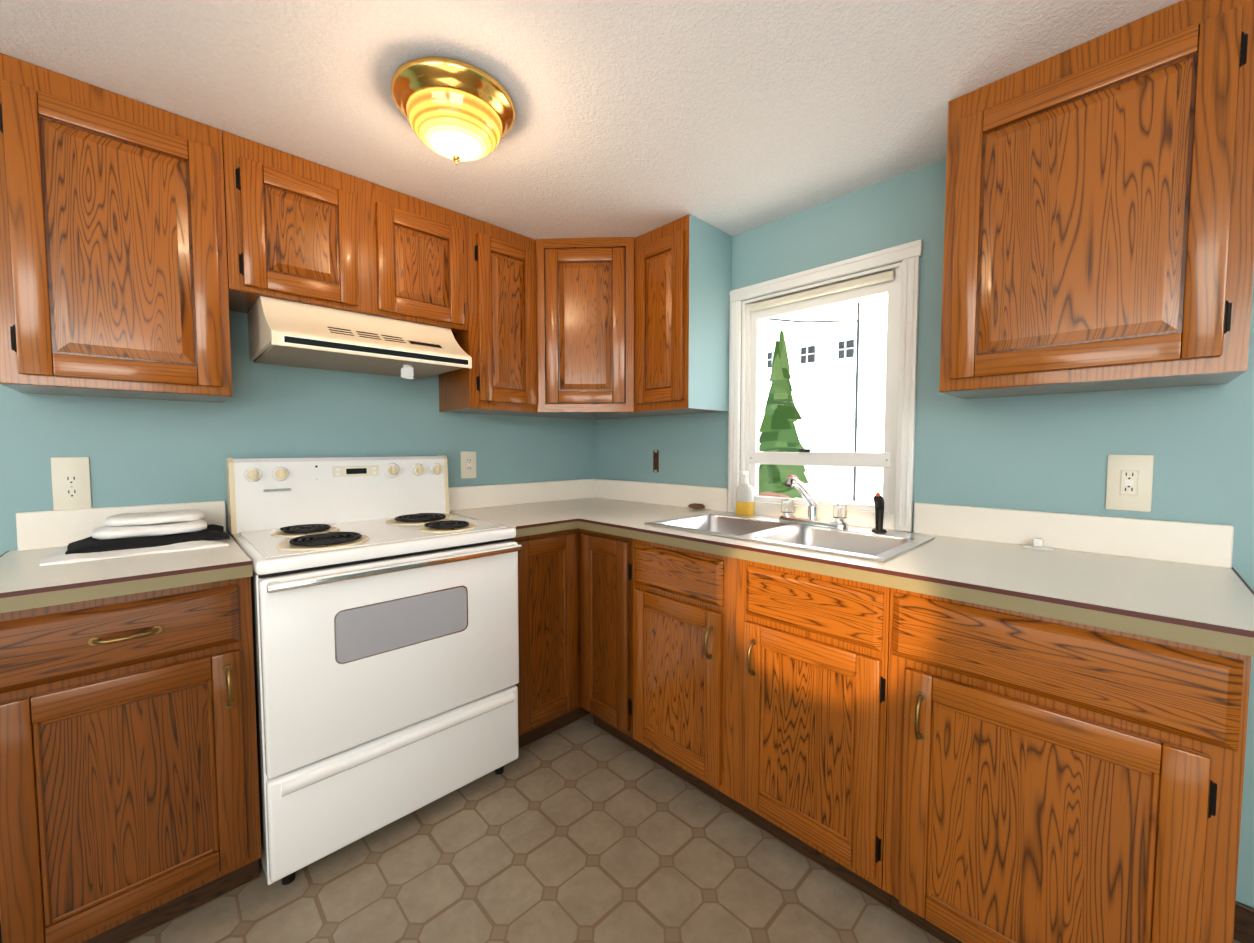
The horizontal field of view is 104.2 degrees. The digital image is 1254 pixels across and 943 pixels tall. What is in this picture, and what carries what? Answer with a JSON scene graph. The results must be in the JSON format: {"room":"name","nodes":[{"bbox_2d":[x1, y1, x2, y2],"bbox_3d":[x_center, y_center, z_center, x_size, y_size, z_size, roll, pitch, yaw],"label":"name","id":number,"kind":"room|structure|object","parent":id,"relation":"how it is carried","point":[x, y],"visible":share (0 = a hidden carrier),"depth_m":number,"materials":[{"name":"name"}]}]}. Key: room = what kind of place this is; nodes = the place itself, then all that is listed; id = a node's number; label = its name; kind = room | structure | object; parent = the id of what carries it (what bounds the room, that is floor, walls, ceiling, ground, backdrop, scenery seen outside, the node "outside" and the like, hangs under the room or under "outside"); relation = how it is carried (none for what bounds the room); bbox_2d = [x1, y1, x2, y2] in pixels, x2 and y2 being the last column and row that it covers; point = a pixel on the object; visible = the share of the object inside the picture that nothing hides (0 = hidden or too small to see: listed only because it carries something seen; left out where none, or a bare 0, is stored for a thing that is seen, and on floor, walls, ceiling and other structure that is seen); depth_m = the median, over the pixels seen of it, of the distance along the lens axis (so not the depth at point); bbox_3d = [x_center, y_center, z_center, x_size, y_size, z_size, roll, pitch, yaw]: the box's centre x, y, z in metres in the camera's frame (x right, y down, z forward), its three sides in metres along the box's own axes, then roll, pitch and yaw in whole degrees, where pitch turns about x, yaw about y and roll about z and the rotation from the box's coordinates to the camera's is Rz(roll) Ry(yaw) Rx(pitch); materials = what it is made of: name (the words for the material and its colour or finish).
{"room":"kitchen","nodes":[
{"label":"kitchen","id":0,"kind":"room"},
{"bbox_2d":[0,311,595,555],"bbox_3d":[-1.769,0.066,1.429,4.540,2.140,0.120,-3,4,-44],"label":"wall","id":1,"kind":"structure","parent":0,"point":[143,452],"depth_m":1.74,"materials":[{"name":"blue paint"}]},
{"bbox_2d":[50,457,91,509],"bbox_3d":[-1.652,0.045,1.452,0.076,0.174,0.008,-3,4,-44],"label":"electrical outlet","id":2,"kind":"object","parent":1,"relation":"attached to","point":[71,485],"visible":0.98,"depth_m":1.45,"materials":[{"name":"beige plastic"}]},
{"bbox_2d":[0,53,231,402],"bbox_3d":[-1.446,-0.612,1.403,0.438,0.778,0.317,-3,4,-44],"label":"upper cabinet","id":3,"kind":"object","parent":1,"relation":"attached to","point":[113,268],"visible":1,"depth_m":1.28,"materials":[{"name":"brown wood"}]},
{"bbox_2d":[222,131,467,335],"bbox_3d":[-1.015,-0.793,1.812,0.758,0.458,0.317,-3,4,-44],"label":"upper cabinet","id":4,"kind":"object","parent":1,"relation":"attached to","point":[301,230],"visible":1,"depth_m":1.64,"materials":[{"name":"brown wood"}]},
{"bbox_2d":[248,296,471,378],"bbox_3d":[-0.963,-0.451,1.783,0.615,0.219,0.457,-3,4,-44],"label":"range hood","id":5,"kind":"object","parent":4,"relation":"attached to","point":[287,333],"visible":1,"depth_m":1.66,"materials":[{"name":"beige metal"}]},
{"bbox_2d":[461,451,475,478],"bbox_3d":[-0.753,-0.032,2.322,0.078,0.128,0.010,-3,4,-44],"label":"electrical outlet","id":6,"kind":"object","parent":1,"relation":"attached to","point":[468,464],"visible":1,"depth_m":2.32,"materials":[{"name":"beige plastic"}]},
{"bbox_2d":[439,214,731,419],"bbox_3d":[-0.194,-0.655,2.188,0.930,0.772,0.934,-3,4,-44],"label":"upper cabinet","id":7,"kind":"object","parent":1,"relation":"attached to","point":[601,328],"visible":1,"depth_m":2.13,"materials":[{"name":"brown wood"}]},
{"bbox_2d":[0,0,1181,239],"bbox_3d":[-0.195,-0.972,-0.245,4.540,0.100,4.640,-3,4,-44],"label":"ceiling","id":8,"kind":"structure","parent":0,"point":[634,118],"depth_m":1.24,"materials":[{"name":"white paint"}]},
{"bbox_2d":[391,56,515,164],"bbox_3d":[-0.462,-0.915,1.319,0.316,0.167,0.316,-3,4,-44],"label":"light fixture","id":9,"kind":"object","parent":8,"relation":"attached to","point":[456,110],"visible":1,"depth_m":1.23,"materials":[{"name":"gold metal"}]},
{"bbox_2d":[126,713,1239,942],"bbox_3d":[-0.195,1.265,-0.134,4.540,0.100,4.640,-3,4,-44],"label":"floor","id":10,"kind":"structure","parent":0,"point":[584,829],"depth_m":1.36,"materials":[{"name":"tile"}]},
{"bbox_2d":[0,577,260,942],"bbox_3d":[-1.342,0.704,1.336,0.460,0.875,0.646,-3,4,-44],"label":"base cabinet","id":11,"kind":"object","parent":10,"relation":"on","point":[129,798],"visible":0.94,"depth_m":1.12,"materials":[{"name":"brown wood"}]},
{"bbox_2d":[0,500,252,612],"bbox_3d":[-1.353,0.193,1.312,0.476,0.146,0.633,-3,4,-44],"label":"countertop","id":12,"kind":"structure","parent":11,"relation":"on","point":[27,581],"depth_m":1.22,"materials":[{"name":"white laminate"}]},
{"bbox_2d":[40,509,229,565],"bbox_3d":[-1.407,0.173,1.420,0.378,0.095,0.293,-3,4,-44],"label":"towel stack","id":13,"kind":"object","parent":12,"relation":"on","point":[126,534],"visible":1,"depth_m":1.38,"materials":[{"name":"white fabric"}]},
{"bbox_2d":[226,455,521,884],"bbox_3d":[-0.876,0.536,1.732,0.760,1.170,0.700,-3,4,-44],"label":"stove","id":14,"kind":"object","parent":10,"relation":"on","point":[385,608],"visible":1,"depth_m":1.50,"materials":[{"name":"white metal"}]},
{"bbox_2d":[512,528,644,754],"bbox_3d":[-0.200,0.658,2.261,0.928,0.875,0.909,-3,4,-44],"label":"base cabinet","id":15,"kind":"object","parent":10,"relation":"on","point":[575,596],"visible":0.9,"depth_m":1.94,"materials":[{"name":"brown wood"}]},
{"bbox_2d":[448,483,571,536],"bbox_3d":[-0.530,0.153,2.110,0.270,0.147,0.633,-3,4,-44],"label":"countertop","id":16,"kind":"structure","parent":15,"relation":"on","point":[527,508],"depth_m":2.30,"materials":[{"name":"white laminate"}]},
{"bbox_2d":[633,539,890,908],"bbox_3d":[0.526,0.685,1.714,0.646,0.875,0.884,-3,4,-44],"label":"base cabinet","id":17,"kind":"object","parent":10,"relation":"on","point":[760,693],"visible":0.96,"depth_m":1.41,"materials":[{"name":"brown wood"}]},
{"bbox_2d":[529,479,1253,656],"bbox_3d":[0.409,0.169,1.807,0.654,0.147,2.377,-3,4,-44],"label":"countertop","id":18,"kind":"structure","parent":17,"relation":"on","point":[1180,582],"depth_m":1.23,"materials":[{"name":"white laminate"}]},
{"bbox_2d":[688,503,704,508],"bbox_3d":[0.326,0.162,2.277,0.059,0.026,0.090,-3,4,-44],"label":"scrubber","id":19,"kind":"object","parent":18,"relation":"on","point":[696,506],"visible":0.98,"depth_m":2.26,"materials":[{"name":"brown"}]},
{"bbox_2d":[736,471,753,514],"bbox_3d":[0.503,0.092,2.094,0.058,0.190,0.075,-3,4,-44],"label":"soap bottle","id":20,"kind":"object","parent":18,"relation":"on","point":[744,497],"visible":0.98,"depth_m":2.08,"materials":[{"name":"orange plastic"}]},
{"bbox_2d":[644,512,934,561],"bbox_3d":[0.526,0.281,1.704,0.470,0.162,0.840,-3,4,-44],"label":"sink","id":21,"kind":"object","parent":18,"relation":"in","point":[863,543],"visible":0.33,"depth_m":1.69,"materials":[{"name":"silver metal"}]},
{"bbox_2d":[872,492,886,532],"bbox_3d":[0.839,0.135,1.632,0.080,0.136,0.048,-3,4,-44],"label":"sprayer","id":22,"kind":"object","parent":21,"relation":"on","point":[879,506],"visible":1,"depth_m":1.63,"materials":[{"name":"black plastic"}]},
{"bbox_2d":[779,475,848,528],"bbox_3d":[0.616,0.102,1.734,0.256,0.192,0.260,-3,4,-44],"label":"faucet","id":23,"kind":"object","parent":18,"relation":"on","point":[813,519],"visible":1,"depth_m":1.75,"materials":[{"name":"silver metal"}]},
{"bbox_2d":[1022,538,1054,550],"bbox_3d":[1.184,0.207,1.406,0.045,0.028,0.070,-3,4,-44],"label":"clip","id":24,"kind":"object","parent":18,"relation":"on","point":[1038,543],"visible":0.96,"depth_m":1.41,"materials":[{"name":"white plastic"}]},
{"bbox_2d":[882,588,1250,942],"bbox_3d":[1.024,0.711,1.201,0.646,0.875,0.543,-3,4,-44],"label":"base cabinet","id":25,"kind":"object","parent":10,"relation":"on","point":[1049,780],"visible":0.96,"depth_m":0.97,"materials":[{"name":"brown wood"}]},
{"bbox_2d":[595,158,1253,907],"bbox_3d":[1.432,0.072,1.306,0.120,2.140,4.520,-3,4,-44],"label":"wall","id":26,"kind":"structure","parent":0,"point":[1051,452],"depth_m":1.52,"materials":[{"name":"blue paint"}]},
{"bbox_2d":[653,450,658,471],"bbox_3d":[0.149,-0.054,2.529,0.007,0.116,0.038,-3,4,-44],"label":"outlet","id":27,"kind":"object","parent":26,"relation":"attached to","point":[655,460],"visible":1,"depth_m":2.53,"materials":[{"name":"brown plastic"}]},
{"bbox_2d":[728,239,922,531],"bbox_3d":[0.762,-0.297,1.958,0.139,0.981,0.751,-3,4,-44],"label":"window unit","id":28,"kind":"structure","parent":26,"relation":"in","point":[898,284],"depth_m":1.86,"materials":[{"name":"white wood"}]},
{"bbox_2d":[939,0,1253,398],"bbox_3d":[1.153,-0.604,1.243,0.317,0.778,0.532,-3,4,-44],"label":"upper cabinet","id":29,"kind":"object","parent":26,"relation":"attached to","point":[1099,220],"visible":1,"depth_m":1.10,"materials":[{"name":"brown wood"}]},
{"bbox_2d":[1105,455,1153,511],"bbox_3d":[1.341,0.030,1.304,0.010,0.150,0.086,-3,4,-44],"label":"electrical outlet","id":30,"kind":"object","parent":26,"relation":"attached to","point":[1129,484],"visible":1,"depth_m":1.30,"materials":[{"name":"beige plastic"}]},
{"bbox_2d":[1233,901,1253,942],"bbox_3d":[2.164,1.135,0.508,0.013,0.095,2.038,-3,4,-44],"label":"baseboard","id":31,"kind":"structure","parent":26,"relation":"attached to","point":[1244,924],"depth_m":1.18,"materials":[{"name":"brown wood"}]},
{"label":"outside","id":32,"kind":"structure","parent":0,"visible":0},
{"bbox_2d":[759,294,887,504],"bbox_3d":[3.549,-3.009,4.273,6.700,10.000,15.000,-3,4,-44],"label":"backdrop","id":33,"kind":"structure","parent":32,"point":[816,366],"depth_m":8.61,"materials":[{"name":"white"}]}
]}

